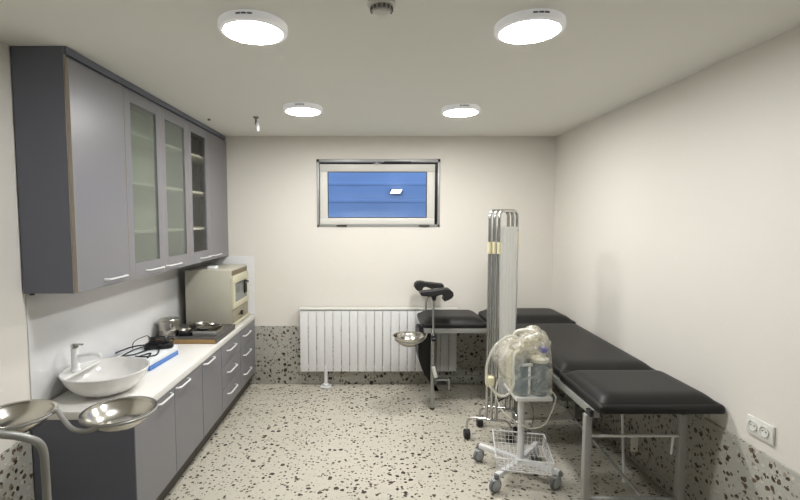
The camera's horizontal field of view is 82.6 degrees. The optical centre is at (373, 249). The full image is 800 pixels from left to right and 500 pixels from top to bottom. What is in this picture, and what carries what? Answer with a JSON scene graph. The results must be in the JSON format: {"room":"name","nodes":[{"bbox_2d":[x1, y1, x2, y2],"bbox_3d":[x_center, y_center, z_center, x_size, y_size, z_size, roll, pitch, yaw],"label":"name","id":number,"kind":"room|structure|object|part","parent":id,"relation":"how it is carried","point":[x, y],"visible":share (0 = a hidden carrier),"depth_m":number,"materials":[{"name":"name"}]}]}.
{"room":"medical examination room","nodes":[
{"label":"medical examination room","id":0,"kind":"room"},
{"bbox_2d":[0,42,67,499],"bbox_3d":[-1.771,0.342,1.134,0.200,2.426,7.024,0,4,0],"label":"wall","id":1,"kind":"structure","parent":0,"point":[14,359],"depth_m":2.10,"materials":[{"name":"white paint"}]},
{"bbox_2d":[0,441,33,499],"bbox_3d":[-1.663,1.337,0.059,0.012,0.584,4.345,0,4,0],"label":"trim","id":2,"kind":"structure","parent":1,"relation":"attached to","point":[16,467],"depth_m":2.12,"materials":[{"name":"stone"}]},
{"bbox_2d":[11,46,129,294],"bbox_3d":[-1.520,-0.374,2.358,0.292,1.158,0.466,0,4,0],"label":"upper cabinet","id":3,"kind":"object","parent":1,"relation":"attached to","point":[69,107],"visible":1,"depth_m":2.15,"materials":[{"name":"grey laminate"}]},
{"bbox_3d":[-1.417,-0.356,2.360,0.019,1.094,0.461,0,4,0],"label":"door","id":4,"kind":"part","parent":3,"relation":"part of","materials":[{"name":"grey laminate"}]},
{"bbox_3d":[-1.392,0.147,2.475,0.036,0.010,0.204,0,4,0],"label":"handle","id":5,"kind":"part","parent":3,"relation":"part of","materials":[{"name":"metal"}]},
{"bbox_2d":[25,262,201,399],"bbox_3d":[-1.673,0.419,3.328,0.006,0.570,2.255,0,4,0],"label":"backsplash","id":6,"kind":"structure","parent":1,"relation":"attached to","point":[108,320],"depth_m":2.73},
{"bbox_2d":[119,78,190,279],"bbox_3d":[-1.522,-0.425,3.031,0.292,1.146,0.881,0,4,0],"label":"upper cabinet","id":7,"kind":"object","parent":1,"relation":"attached to","point":[156,146],"visible":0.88,"depth_m":3.20,"materials":[{"name":"grey laminate"}]},
{"bbox_3d":[-1.417,-0.386,2.813,0.019,1.094,0.436,0,4,0],"label":"door","id":8,"kind":"part","parent":7,"relation":"part of","materials":[{"name":"grey glass"}]},
{"bbox_3d":[-1.393,0.118,2.917,0.036,0.010,0.219,0,4,0],"label":"handle","id":9,"kind":"part","parent":7,"relation":"part of","materials":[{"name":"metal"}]},
{"bbox_2d":[131,131,181,151],"bbox_3d":[-1.551,-0.721,3.011,0.217,0.018,0.843,0,4,0],"label":"shelf","id":10,"kind":"object","parent":7,"relation":"attached to","point":[139,142],"depth_m":3.13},
{"bbox_2d":[133,181,182,190],"bbox_3d":[-1.551,-0.426,3.031,0.217,0.018,0.843,0,4,0],"label":"shelf","id":11,"kind":"object","parent":7,"relation":"attached to","point":[137,186],"depth_m":3.13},
{"bbox_2d":[134,228,183,232],"bbox_3d":[-1.551,-0.130,3.051,0.217,0.018,0.843,0,4,0],"label":"shelf","id":12,"kind":"object","parent":7,"relation":"attached to","point":[136,230],"depth_m":3.23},
{"bbox_3d":[-1.418,-0.416,3.252,0.019,1.094,0.437,0,4,0],"label":"door","id":13,"kind":"part","parent":7,"relation":"part of","materials":[{"name":"glass"}]},
{"bbox_2d":[185,114,228,264],"bbox_3d":[-1.523,-0.486,3.931,0.292,1.146,0.920,0,4,0],"label":"upper cabinet","id":14,"kind":"object","parent":1,"relation":"attached to","point":[207,162],"visible":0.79,"depth_m":4.06,"materials":[{"name":"grey laminate"}]},
{"bbox_2d":[191,153,202,165],"bbox_3d":[-1.553,-0.782,3.911,0.217,0.018,0.882,0,4,0],"label":"shelf","id":15,"kind":"object","parent":14,"relation":"attached to","point":[197,160],"depth_m":3.93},
{"bbox_2d":[192,190,203,196],"bbox_3d":[-1.553,-0.486,3.931,0.217,0.018,0.882,0,4,0],"label":"shelf","id":16,"kind":"object","parent":14,"relation":"attached to","point":[194,193],"depth_m":3.89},
{"bbox_2d":[193,226,204,229],"bbox_3d":[-1.553,-0.190,3.951,0.217,0.018,0.882,0,4,0],"label":"shelf","id":17,"kind":"object","parent":14,"relation":"attached to","point":[194,227],"depth_m":3.80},
{"bbox_3d":[-1.419,-0.445,3.687,0.019,1.094,0.422,0,4,0],"label":"door","id":18,"kind":"part","parent":14,"relation":"part of","materials":[{"name":"grey laminate"}]},
{"bbox_3d":[-1.420,-0.476,4.144,0.019,1.094,0.490,0,4,0],"label":"door","id":19,"kind":"part","parent":14,"relation":"part of","materials":[{"name":"grey laminate"}]},
{"bbox_2d":[224,136,555,325],"bbox_3d":[0.037,0.113,4.542,3.431,2.426,0.200,0,4,0],"label":"wall","id":20,"kind":"structure","parent":0,"point":[272,180],"depth_m":4.42,"materials":[{"name":"white paint"}]},
{"bbox_2d":[202,256,254,313],"bbox_3d":[-1.419,0.344,4.451,0.506,0.570,0.006,0,4,0],"label":"backsplash","id":21,"kind":"structure","parent":20,"relation":"attached to","point":[248,260],"depth_m":4.43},
{"bbox_2d":[316,159,439,226],"bbox_3d":[0.047,-0.550,4.410,1.192,0.653,0.115,0,4,0],"label":"window","id":22,"kind":"structure","parent":20,"relation":"in","point":[431,167],"depth_m":4.38,"materials":[{"name":"grey metal"}]},
{"bbox_3d":[0.359,-0.562,4.391,0.516,0.579,0.012,0,4,0],"label":"stay arm","id":23,"kind":"part","parent":22,"relation":"part of","materials":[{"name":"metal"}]},
{"bbox_2d":[250,326,545,383],"bbox_3d":[0.037,1.039,4.498,3.407,0.584,0.012,0,4,0],"label":"wall wainscot","id":24,"kind":"structure","parent":20,"relation":"attached to","point":[277,348],"depth_m":4.50,"materials":[{"name":"stone"}]},
{"bbox_2d":[0,0,799,135],"bbox_3d":[0.044,-0.919,1.053,3.831,0.100,7.024,0,4,0],"label":"ceiling","id":25,"kind":"structure","parent":0,"point":[394,74],"depth_m":2.21,"materials":[{"name":"white paint"}]},
{"bbox_2d":[218,9,287,44],"bbox_3d":[-0.491,-0.902,1.857,0.277,0.040,0.278,0,4,0],"label":"ceiling light","id":26,"kind":"object","parent":25,"relation":"attached to","point":[245,26],"visible":1,"depth_m":1.80,"materials":[{"name":"white plastic"}]},
{"bbox_2d":[223,21,282,43],"bbox_3d":[-0.491,-0.892,1.858,0.234,0.020,0.234,0,4,0],"label":"diffuser","id":27,"kind":"object","parent":26,"relation":"attached to","point":[245,32],"depth_m":1.83,"materials":[{"name":"white plastic"}]},
{"bbox_2d":[253,116,259,131],"bbox_3d":[-0.912,-0.978,3.541,0.052,0.114,0.044,0,4,0],"label":"ceiling sensor","id":28,"kind":"object","parent":25,"relation":"attached to","point":[257,126],"visible":1,"depth_m":3.53,"materials":[{"name":"grey plastic"}]},
{"bbox_3d":[-0.904,-0.960,3.542,0.036,0.079,0.036,0,4,0],"label":"bulb","id":29,"kind":"part","parent":28,"relation":"part of","materials":[{"name":"glass"}]},
{"bbox_2d":[283,102,322,115],"bbox_3d":[-0.501,-0.993,3.219,0.277,0.040,0.278,0,4,0],"label":"ceiling light","id":30,"kind":"object","parent":25,"relation":"attached to","point":[293,108],"visible":1,"depth_m":3.14,"materials":[{"name":"white plastic"}]},
{"bbox_2d":[286,108,319,115],"bbox_3d":[-0.501,-0.983,3.220,0.234,0.020,0.234,0,4,0],"label":"diffuser","id":31,"kind":"object","parent":30,"relation":"attached to","point":[292,111],"depth_m":3.19,"materials":[{"name":"white plastic"}]},
{"bbox_2d":[367,0,395,17],"bbox_3d":[0.029,-0.884,1.669,0.106,0.050,0.106,0,4,0],"label":"smoke detector","id":32,"kind":"object","parent":25,"relation":"attached to","point":[378,8],"visible":1,"depth_m":1.65,"materials":[{"name":"white plastic"}]},
{"bbox_2d":[370,2,391,13],"bbox_3d":[0.029,-0.882,1.670,0.082,0.016,0.082,0,4,0],"label":"grille","id":33,"kind":"object","parent":32,"relation":"attached to","point":[375,7],"depth_m":1.64,"materials":[{"name":"white plastic"}]},
{"bbox_2d":[441,103,480,116],"bbox_3d":[0.623,-0.996,3.251,0.277,0.040,0.278,0,4,0],"label":"ceiling light","id":34,"kind":"object","parent":25,"relation":"attached to","point":[459,109],"visible":1,"depth_m":3.17,"materials":[{"name":"white plastic"}]},
{"bbox_2d":[444,109,476,116],"bbox_3d":[0.623,-0.985,3.253,0.234,0.020,0.234,0,4,0],"label":"diffuser","id":35,"kind":"object","parent":34,"relation":"attached to","point":[447,112],"depth_m":3.22,"materials":[{"name":"white plastic"}]},
{"bbox_2d":[494,8,565,44],"bbox_3d":[0.634,-0.901,1.849,0.277,0.040,0.278,0,4,0],"label":"ceiling light","id":36,"kind":"object","parent":25,"relation":"attached to","point":[536,25],"visible":1,"depth_m":1.79,"materials":[{"name":"white plastic"}]},
{"bbox_2d":[499,20,559,43],"bbox_3d":[0.634,-0.891,1.851,0.234,0.020,0.234,0,4,0],"label":"diffuser","id":37,"kind":"object","parent":36,"relation":"attached to","point":[510,31],"depth_m":1.83,"materials":[{"name":"white plastic"}]},
{"bbox_2d":[164,384,668,499],"bbox_3d":[0.044,1.602,1.222,3.831,0.100,7.024,0,4,0],"label":"floor","id":38,"kind":"structure","parent":0,"point":[277,441],"depth_m":3.24,"materials":[{"name":"stone"}]},
{"bbox_2d":[0,402,157,499],"bbox_3d":[-1.208,1.064,1.805,0.624,0.894,0.489,-3,5,-38],"label":"stand","id":39,"kind":"object","parent":38,"relation":"on","point":[41,446],"visible":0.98,"depth_m":1.70,"materials":[{"name":"grey metal"}]},
{"bbox_2d":[0,399,57,432],"bbox_3d":[-1.392,0.667,1.768,0.272,0.069,0.272,0,4,0],"label":"steel bowl","id":40,"kind":"object","parent":39,"relation":"on","point":[17,413],"visible":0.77,"depth_m":1.85,"materials":[{"name":"silver metal"}]},
{"bbox_3d":[-1.141,0.655,1.725,0.281,0.053,0.036,2,4,28],"label":"cross arm","id":41,"kind":"part","parent":39,"relation":"part of","materials":[{"name":"grey metal"}]},
{"bbox_2d":[79,396,156,432],"bbox_3d":[-1.007,0.664,1.804,0.272,0.069,0.272,0,4,0],"label":"steel bowl","id":42,"kind":"object","parent":39,"relation":"on","point":[127,408],"visible":0.9,"depth_m":1.86,"materials":[{"name":"silver metal"}]},
{"bbox_2d":[32,363,203,499],"bbox_3d":[-1.397,1.123,2.668,0.526,0.661,0.884,0,4,0],"label":"base cabinet","id":43,"kind":"object","parent":38,"relation":"on","point":[146,460],"visible":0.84,"depth_m":2.23,"materials":[{"name":"grey laminate"}]},
{"bbox_3d":[-1.412,1.153,2.228,0.496,0.661,0.002,0,4,0],"label":"panel","id":44,"kind":"part","parent":43,"relation":"part of","materials":[{"name":"grey laminate"}]},
{"bbox_2d":[47,314,254,419],"bbox_3d":[-1.411,0.726,3.330,0.504,0.041,2.269,0,4,0],"label":"countertop","id":45,"kind":"structure","parent":43,"relation":"on","point":[157,382],"depth_m":2.67,"materials":[{"name":"white stone"}]},
{"bbox_2d":[59,356,149,397],"bbox_3d":[-1.447,0.701,2.465,0.424,0.124,0.424,0,4,0],"label":"washbasin","id":46,"kind":"object","parent":45,"relation":"in","point":[104,377],"visible":0.98,"depth_m":2.46,"materials":[{"name":"white ceramic"}]},
{"bbox_2d":[70,343,101,371],"bbox_3d":[-1.538,0.571,2.433,0.159,0.146,0.048,-1,4,-8],"label":"faucet","id":47,"kind":"object","parent":46,"relation":"on","point":[75,355],"visible":1,"depth_m":2.42,"materials":[{"name":"white metal"}]},
{"bbox_3d":[-1.580,0.511,2.421,0.064,0.024,0.037,0,4,0],"label":"lever","id":48,"kind":"part","parent":47,"relation":"part of","materials":[{"name":"silver metal"}]},
{"bbox_3d":[-1.521,0.563,2.435,0.124,0.033,0.021,-1,4,-10],"label":"spout","id":49,"kind":"part","parent":47,"relation":"part of","materials":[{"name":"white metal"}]},
{"bbox_2d":[117,344,177,370],"bbox_3d":[-1.482,0.696,2.961,0.255,0.068,0.350,0,4,4],"label":"device box","id":50,"kind":"object","parent":45,"relation":"on","point":[164,355],"visible":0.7,"depth_m":2.94,"materials":[{"name":"white plastic"}]},
{"bbox_2d":[115,336,173,358],"bbox_3d":[-1.506,0.624,2.942,0.328,0.092,0.304,0,4,0],"label":"power adapter","id":51,"kind":"object","parent":50,"relation":"on","point":[153,344],"visible":0.95,"depth_m":3.00,"materials":[{"name":"black plastic"}]},
{"bbox_2d":[154,324,234,343],"bbox_3d":[-1.417,0.664,3.621,0.488,0.043,0.472,0,4,0],"label":"board","id":52,"kind":"object","parent":45,"relation":"on","point":[227,328],"visible":0.54,"depth_m":3.41,"materials":[{"name":"brown wood"}]},
{"bbox_2d":[158,316,179,336],"bbox_3d":[-1.567,0.580,3.482,0.154,0.142,0.157,0,4,0],"label":"drum","id":53,"kind":"object","parent":52,"relation":"on","point":[167,326],"visible":0.96,"depth_m":3.42,"materials":[{"name":"metal"}]},
{"bbox_3d":[-1.567,0.542,3.481,0.154,0.040,0.154,0,4,0],"label":"lid","id":54,"kind":"part","parent":53,"relation":"part of","materials":[{"name":"metal"}]},
{"bbox_2d":[178,332,192,335],"bbox_3d":[-1.437,0.641,3.478,0.090,0.022,0.060,0,4,0],"label":"case","id":55,"kind":"object","parent":52,"relation":"on","point":[180,333],"visible":0.76,"depth_m":3.45,"materials":[{"name":"black plastic"}]},
{"bbox_2d":[179,328,191,332],"bbox_3d":[-1.442,0.617,3.481,0.094,0.025,0.094,0,4,0],"label":"dish","id":56,"kind":"object","parent":55,"relation":"on","point":[182,330],"visible":1,"depth_m":3.47,"materials":[{"name":"silver metal"}]},
{"bbox_2d":[188,321,196,331],"bbox_3d":[-1.432,0.604,3.606,0.066,0.079,0.066,0,4,0],"label":"jar","id":57,"kind":"object","parent":52,"relation":"on","point":[192,324],"visible":0.72,"depth_m":3.58,"materials":[{"name":"glass"}]},
{"bbox_2d":[191,326,222,335],"bbox_3d":[-1.284,0.628,3.532,0.189,0.040,0.182,0,4,0],"label":"steel tray","id":58,"kind":"object","parent":52,"relation":"on","point":[196,332],"visible":0.82,"depth_m":3.45,"materials":[{"name":"silver metal"}]},
{"bbox_2d":[197,323,221,329],"bbox_3d":[-1.283,0.597,3.522,0.186,0.023,0.166,0,4,0],"label":"dish","id":59,"kind":"object","parent":58,"relation":"on","point":[207,327],"visible":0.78,"depth_m":3.53,"materials":[{"name":"metal"}]},
{"bbox_2d":[195,321,208,325],"bbox_3d":[-1.332,0.575,3.534,0.104,0.021,0.104,0,4,0],"label":"dish","id":60,"kind":"object","parent":59,"relation":"on","point":[200,323],"visible":0.99,"depth_m":3.55,"materials":[{"name":"silver metal"}]},
{"bbox_2d":[208,322,218,326],"bbox_3d":[-1.239,0.577,3.519,0.079,0.019,0.079,0,4,0],"label":"dish","id":61,"kind":"object","parent":59,"relation":"on","point":[211,324],"visible":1,"depth_m":3.51,"materials":[{"name":"silver metal"}]},
{"bbox_2d":[185,264,249,325],"bbox_3d":[-1.382,0.391,4.112,0.437,0.523,0.500,0,4,0],"label":"sterilizer","id":62,"kind":"object","parent":45,"relation":"on","point":[221,294],"depth_m":3.87,"materials":[{"name":"beige metal"}]},
{"bbox_3d":[-1.398,0.151,3.956,0.070,0.023,0.080,0,4,0],"label":"bottle cap","id":63,"kind":"part","parent":62,"relation":"part of","materials":[{"name":"white plastic"}]},
{"bbox_3d":[-1.212,0.387,4.113,0.006,0.461,0.492,0,4,0],"label":"frame","id":64,"kind":"part","parent":62,"relation":"part of","materials":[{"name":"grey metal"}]},
{"bbox_3d":[-1.206,0.555,4.124,0.005,0.113,0.460,0,4,0],"label":"control panel","id":65,"kind":"part","parent":62,"relation":"part of","materials":[{"name":"beige metal"}]},
{"bbox_3d":[-1.202,0.351,4.110,0.014,0.284,0.468,0,4,0],"label":"door","id":66,"kind":"part","parent":62,"relation":"part of","materials":[{"name":"beige metal"}]},
{"bbox_3d":[-1.182,0.336,4.184,0.036,0.119,0.130,0,4,0],"label":"handle","id":67,"kind":"part","parent":62,"relation":"part of","materials":[{"name":"black plastic"}]},
{"bbox_3d":[-1.173,1.072,2.450,0.019,0.525,0.445,0,4,0],"label":"door","id":68,"kind":"part","parent":43,"relation":"part of","materials":[{"name":"grey laminate"}]},
{"bbox_3d":[-1.151,0.826,2.519,0.034,0.011,0.181,0,4,0],"label":"handle","id":69,"kind":"part","parent":43,"relation":"part of","materials":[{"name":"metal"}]},
{"bbox_3d":[-1.151,0.810,2.763,0.034,0.011,0.181,0,4,0],"label":"handle","id":70,"kind":"part","parent":43,"relation":"part of","materials":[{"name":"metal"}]},
{"bbox_3d":[-1.174,1.042,2.889,0.019,0.525,0.428,0,4,0],"label":"door","id":71,"kind":"part","parent":43,"relation":"part of","materials":[{"name":"grey laminate"}]},
{"bbox_2d":[196,347,222,455],"bbox_3d":[-1.399,1.080,3.305,0.526,0.661,0.392,0,4,0],"label":"base cabinet","id":72,"kind":"object","parent":38,"relation":"on","point":[211,367],"visible":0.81,"depth_m":3.29,"materials":[{"name":"grey laminate"}]},
{"bbox_3d":[-1.175,1.014,3.301,0.019,0.525,0.387,0,4,0],"label":"door","id":73,"kind":"part","parent":72,"relation":"part of","materials":[{"name":"grey laminate"}]},
{"bbox_2d":[215,331,240,428],"bbox_3d":[-1.400,1.051,3.748,0.526,0.661,0.494,0,4,0],"label":"base cabinet","id":74,"kind":"object","parent":38,"relation":"on","point":[230,351],"visible":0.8,"depth_m":3.71,"materials":[{"name":"grey laminate"}]},
{"bbox_3d":[-1.176,0.809,3.733,0.019,0.172,0.489,0,4,0],"label":"drawer","id":75,"kind":"part","parent":74,"relation":"part of","materials":[{"name":"grey laminate"}]},
{"bbox_3d":[-1.176,1.160,3.756,0.019,0.174,0.489,0,4,0],"label":"drawer","id":76,"kind":"part","parent":74,"relation":"part of","materials":[{"name":"grey laminate"}]},
{"bbox_3d":[-1.176,0.984,3.744,0.019,0.173,0.489,0,4,0],"label":"drawer","id":77,"kind":"part","parent":74,"relation":"part of","materials":[{"name":"grey laminate"}]},
{"bbox_2d":[235,319,254,403],"bbox_3d":[-1.401,1.018,4.241,0.526,0.661,0.490,0,4,0],"label":"base cabinet","id":78,"kind":"object","parent":38,"relation":"on","point":[247,334],"visible":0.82,"depth_m":4.21,"materials":[{"name":"grey laminate"}]},
{"bbox_3d":[-1.177,0.951,4.236,0.019,0.173,0.485,0,4,0],"label":"drawer","id":79,"kind":"part","parent":78,"relation":"part of","materials":[{"name":"grey laminate"}]},
{"bbox_3d":[-1.177,0.776,4.224,0.019,0.172,0.485,0,4,0],"label":"drawer","id":80,"kind":"part","parent":78,"relation":"part of","materials":[{"name":"grey laminate"}]},
{"bbox_3d":[-1.177,1.127,4.248,0.019,0.174,0.485,0,4,0],"label":"drawer","id":81,"kind":"part","parent":78,"relation":"part of","materials":[{"name":"grey laminate"}]},
{"bbox_2d":[298,307,457,388],"bbox_3d":[0.044,0.948,4.414,1.536,0.774,0.110,0,4,0],"label":"radiator","id":82,"kind":"object","parent":38,"relation":"on","point":[395,358],"visible":0.82,"depth_m":4.39,"materials":[{"name":"white metal"}]},
{"bbox_3d":[-0.464,1.317,4.427,0.106,0.038,0.090,0,4,0],"label":"floor plate","id":83,"kind":"part","parent":82,"relation":"part of","materials":[{"name":"white metal"}]},
{"bbox_2d":[301,310,423,310],"bbox_3d":[0.042,0.581,4.376,1.487,0.008,0.008,0,4,0],"label":"grille","id":84,"kind":"object","parent":82,"relation":"attached to","point":[301,310],"depth_m":4.37,"materials":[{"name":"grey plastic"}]},
{"bbox_2d":[395,280,575,409],"bbox_3d":[0.959,0.832,4.026,1.570,1.059,0.718,0,4,0],"label":"chair","id":85,"kind":"object","parent":38,"relation":"on","point":[432,322],"visible":0.8,"depth_m":3.93,"materials":[{"name":"black leather"}]},
{"bbox_2d":[392,331,425,346],"bbox_3d":[0.294,0.750,3.779,0.277,0.084,0.277,0,4,0],"label":"steel bowl","id":86,"kind":"object","parent":85,"relation":"hanging from","point":[408,337],"visible":0.93,"depth_m":3.84,"materials":[{"name":"silver metal"}]},
{"bbox_3d":[0.504,1.034,3.894,0.033,0.646,0.032,0,4,0],"label":"leg","id":87,"kind":"part","parent":85,"relation":"part of","materials":[{"name":"grey metal"}]},
{"bbox_3d":[0.502,0.627,3.807,0.020,0.498,0.017,0,4,0],"label":"support rod","id":88,"kind":"part","parent":85,"relation":"part of","materials":[{"name":"silver metal"}]},
{"bbox_3d":[0.519,1.038,3.864,0.056,0.102,0.022,0,4,0],"label":"height lever","id":89,"kind":"part","parent":85,"relation":"part of","materials":[{"name":"white plastic"}]},
{"bbox_3d":[0.591,1.004,4.348,0.033,0.646,0.032,0,4,0],"label":"leg","id":90,"kind":"part","parent":85,"relation":"part of","materials":[{"name":"grey metal"}]},
{"bbox_3d":[1.079,0.675,4.114,1.295,0.042,0.461,0,4,0],"label":"chair frame","id":91,"kind":"part","parent":85,"relation":"part of","materials":[{"name":"grey metal"}]},
{"bbox_3d":[1.672,1.032,3.927,0.033,0.646,0.032,0,4,0],"label":"leg","id":92,"kind":"part","parent":85,"relation":"part of","materials":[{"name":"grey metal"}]},
{"bbox_2d":[463,209,518,442],"bbox_3d":[0.899,0.551,3.393,0.422,1.702,0.320,1,4,15],"label":"folding screen","id":93,"kind":"object","parent":38,"relation":"on","point":[503,242],"visible":0.93,"depth_m":3.31,"materials":[{"name":"white fabric"}]},
{"bbox_2d":[489,227,492,395],"bbox_3d":[0.926,0.451,3.391,0.022,1.245,0.242,4,5,44],"label":"curtain","id":94,"kind":"object","parent":93,"relation":"hanging from","point":[490,228],"depth_m":3.29,"materials":[{"name":"white fabric"}]},
{"bbox_2d":[493,227,497,396],"bbox_3d":[0.957,0.452,3.379,0.022,1.245,0.242,4,5,44],"label":"curtain","id":95,"kind":"object","parent":93,"relation":"hanging from","point":[493,227],"depth_m":3.29,"materials":[{"name":"grey fabric"}]},
{"bbox_3d":[0.926,0.467,3.392,0.023,1.533,0.297,4,5,44],"label":"frame","id":96,"kind":"part","parent":93,"relation":"part of","materials":[{"name":"silver metal"}]},
{"bbox_3d":[0.957,0.468,3.380,0.023,1.533,0.297,4,5,44],"label":"frame","id":97,"kind":"part","parent":93,"relation":"part of","materials":[{"name":"silver metal"}]},
{"bbox_3d":[0.987,0.468,3.368,0.023,1.533,0.297,4,5,44],"label":"frame","id":98,"kind":"part","parent":93,"relation":"part of","materials":[{"name":"silver metal"}]},
{"bbox_2d":[498,227,517,394],"bbox_3d":[0.987,0.453,3.367,0.022,1.245,0.242,4,5,44],"label":"curtain","id":99,"kind":"object","parent":93,"relation":"hanging from","point":[509,235],"depth_m":3.36,"materials":[{"name":"white fabric"}]},
{"bbox_2d":[473,328,562,492],"bbox_3d":[0.894,0.963,2.862,0.495,0.953,0.468,0,4,0],"label":"pump","id":100,"kind":"object","parent":38,"relation":"on","point":[525,362],"visible":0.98,"depth_m":2.86,"materials":[{"name":"white plastic"}]},
{"bbox_3d":[0.823,1.326,2.978,0.283,0.030,0.032,3,5,40],"label":"leg","id":101,"kind":"part","parent":100,"relation":"part of","materials":[{"name":"white metal"}]},
{"bbox_3d":[0.833,1.338,2.797,0.270,0.030,0.032,-4,5,-42],"label":"leg","id":102,"kind":"part","parent":100,"relation":"part of","materials":[{"name":"white metal"}]},
{"bbox_2d":[491,326,550,394],"bbox_3d":[0.914,0.673,2.852,0.312,0.382,0.297,0,4,0],"label":"plastic bag","id":103,"kind":"object","parent":100,"relation":"on","point":[516,343],"visible":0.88,"depth_m":2.83,"materials":[{"name":"clear plastic"}]},
{"bbox_3d":[0.932,1.123,2.874,0.042,0.433,0.042,0,4,0],"label":"post","id":104,"kind":"part","parent":100,"relation":"part of","materials":[{"name":"white metal"}]},
{"bbox_2d":[512,353,532,394],"bbox_3d":[0.902,0.762,2.784,0.106,0.246,0.107,0,4,0],"label":"canister","id":105,"kind":"object","parent":100,"relation":"on","point":[524,358],"depth_m":2.79,"materials":[{"name":"clear plastic"}]},
{"bbox_2d":[492,429,554,475],"bbox_3d":[0.932,1.273,2.874,0.338,0.084,0.378,1,4,12],"label":"wire basket","id":106,"kind":"object","parent":100,"relation":"on","point":[522,454],"depth_m":2.86,"materials":[{"name":"white metal"}]},
{"bbox_3d":[0.968,0.756,2.917,0.212,0.240,0.115,0,4,0],"label":"pump casing","id":107,"kind":"part","parent":100,"relation":"part of","materials":[{"name":"beige plastic"}]},
{"bbox_2d":[504,383,552,401],"bbox_3d":[0.968,0.893,2.866,0.224,0.026,0.265,0,4,0],"label":"tray","id":108,"kind":"object","parent":100,"relation":"on","point":[519,393],"depth_m":2.79,"materials":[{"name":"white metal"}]},
{"bbox_3d":[1.023,1.325,2.994,0.032,0.030,0.280,3,5,40],"label":"leg","id":109,"kind":"part","parent":100,"relation":"part of","materials":[{"name":"white metal"}]},
{"bbox_2d":[530,342,548,385],"bbox_3d":[1.014,0.723,2.785,0.110,0.323,0.110,0,4,0],"label":"canister","id":110,"kind":"object","parent":100,"relation":"on","point":[537,360],"depth_m":2.85,"materials":[{"name":"clear plastic"}]},
{"bbox_3d":[1.026,1.337,2.812,0.241,0.030,0.032,3,5,39],"label":"leg","id":111,"kind":"part","parent":100,"relation":"part of","materials":[{"name":"white metal"}]},
{"bbox_2d":[511,323,724,499],"bbox_3d":[1.420,1.041,3.080,0.658,0.767,1.630,0,4,0],"label":"couch","id":112,"kind":"object","parent":38,"relation":"on","point":[598,376],"visible":0.86,"depth_m":2.44,"materials":[{"name":"black leather"}]},
{"bbox_3d":[1.143,1.068,3.672,0.036,0.608,0.036,0,4,0],"label":"leg","id":113,"kind":"part","parent":112,"relation":"part of","materials":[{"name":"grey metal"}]},
{"bbox_3d":[1.643,1.068,3.673,0.036,0.608,0.036,0,4,0],"label":"leg","id":114,"kind":"part","parent":112,"relation":"part of","materials":[{"name":"grey metal"}]},
{"bbox_3d":[1.113,1.155,2.385,0.036,0.608,0.036,0,4,0],"label":"leg","id":115,"kind":"part","parent":112,"relation":"part of","materials":[{"name":"grey metal"}]},
{"bbox_3d":[1.498,1.114,2.733,0.018,0.551,0.076,0,4,0],"label":"prop rod","id":116,"kind":"part","parent":112,"relation":"part of","materials":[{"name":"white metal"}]},
{"bbox_3d":[1.413,0.784,3.057,0.598,0.042,1.490,0,4,0],"label":"bed frame","id":117,"kind":"part","parent":112,"relation":"part of","materials":[{"name":"grey metal"}]},
{"bbox_3d":[1.361,0.970,2.373,0.458,0.013,0.014,0,4,0],"label":"tie rod","id":118,"kind":"part","parent":112,"relation":"part of","materials":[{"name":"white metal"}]},
{"bbox_3d":[1.564,1.020,2.382,0.012,0.106,0.022,-1,4,-11],"label":"ratchet rod","id":119,"kind":"part","parent":112,"relation":"part of","materials":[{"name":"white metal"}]},
{"bbox_3d":[1.608,1.155,2.386,0.036,0.608,0.036,0,4,0],"label":"leg","id":120,"kind":"part","parent":112,"relation":"part of","materials":[{"name":"grey metal"}]},
{"bbox_2d":[552,26,799,473],"bbox_3d":[1.860,0.341,1.141,0.200,2.426,7.024,0,4,0],"label":"wall","id":121,"kind":"structure","parent":0,"point":[676,240],"depth_m":2.43,"materials":[{"name":"white paint"}]},
{"bbox_2d":[549,379,799,499],"bbox_3d":[1.754,1.260,1.203,0.012,0.584,6.624,0,4,0],"label":"wall wainscot","id":122,"kind":"structure","parent":121,"relation":"attached to","point":[720,465],"depth_m":2.39,"materials":[{"name":"stone"}]},
{"bbox_2d":[746,414,775,445],"bbox_3d":[1.749,0.812,2.059,0.017,0.085,0.143,0,4,0],"label":"power socket","id":123,"kind":"object","parent":121,"relation":"attached to","point":[764,431],"visible":1,"depth_m":2.05,"materials":[{"name":"white plastic"}]},
{"label":"outside","id":124,"kind":"structure","parent":0,"visible":0},
{"bbox_2d":[328,172,425,216],"bbox_3d":[-0.012,-0.753,5.683,4.400,2.800,0.158,0,4,0],"label":"wall","id":125,"kind":"structure","parent":124,"point":[351,194],"depth_m":5.62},
{"bbox_2d":[390,189,401,193],"bbox_3d":[0.277,-0.717,5.582,0.153,0.054,0.050,0,4,0],"label":"lamp","id":126,"kind":"object","parent":125,"relation":"attached to","point":[392,191],"visible":1,"depth_m":5.56,"materials":[{"name":"grey plastic"}]}
]}

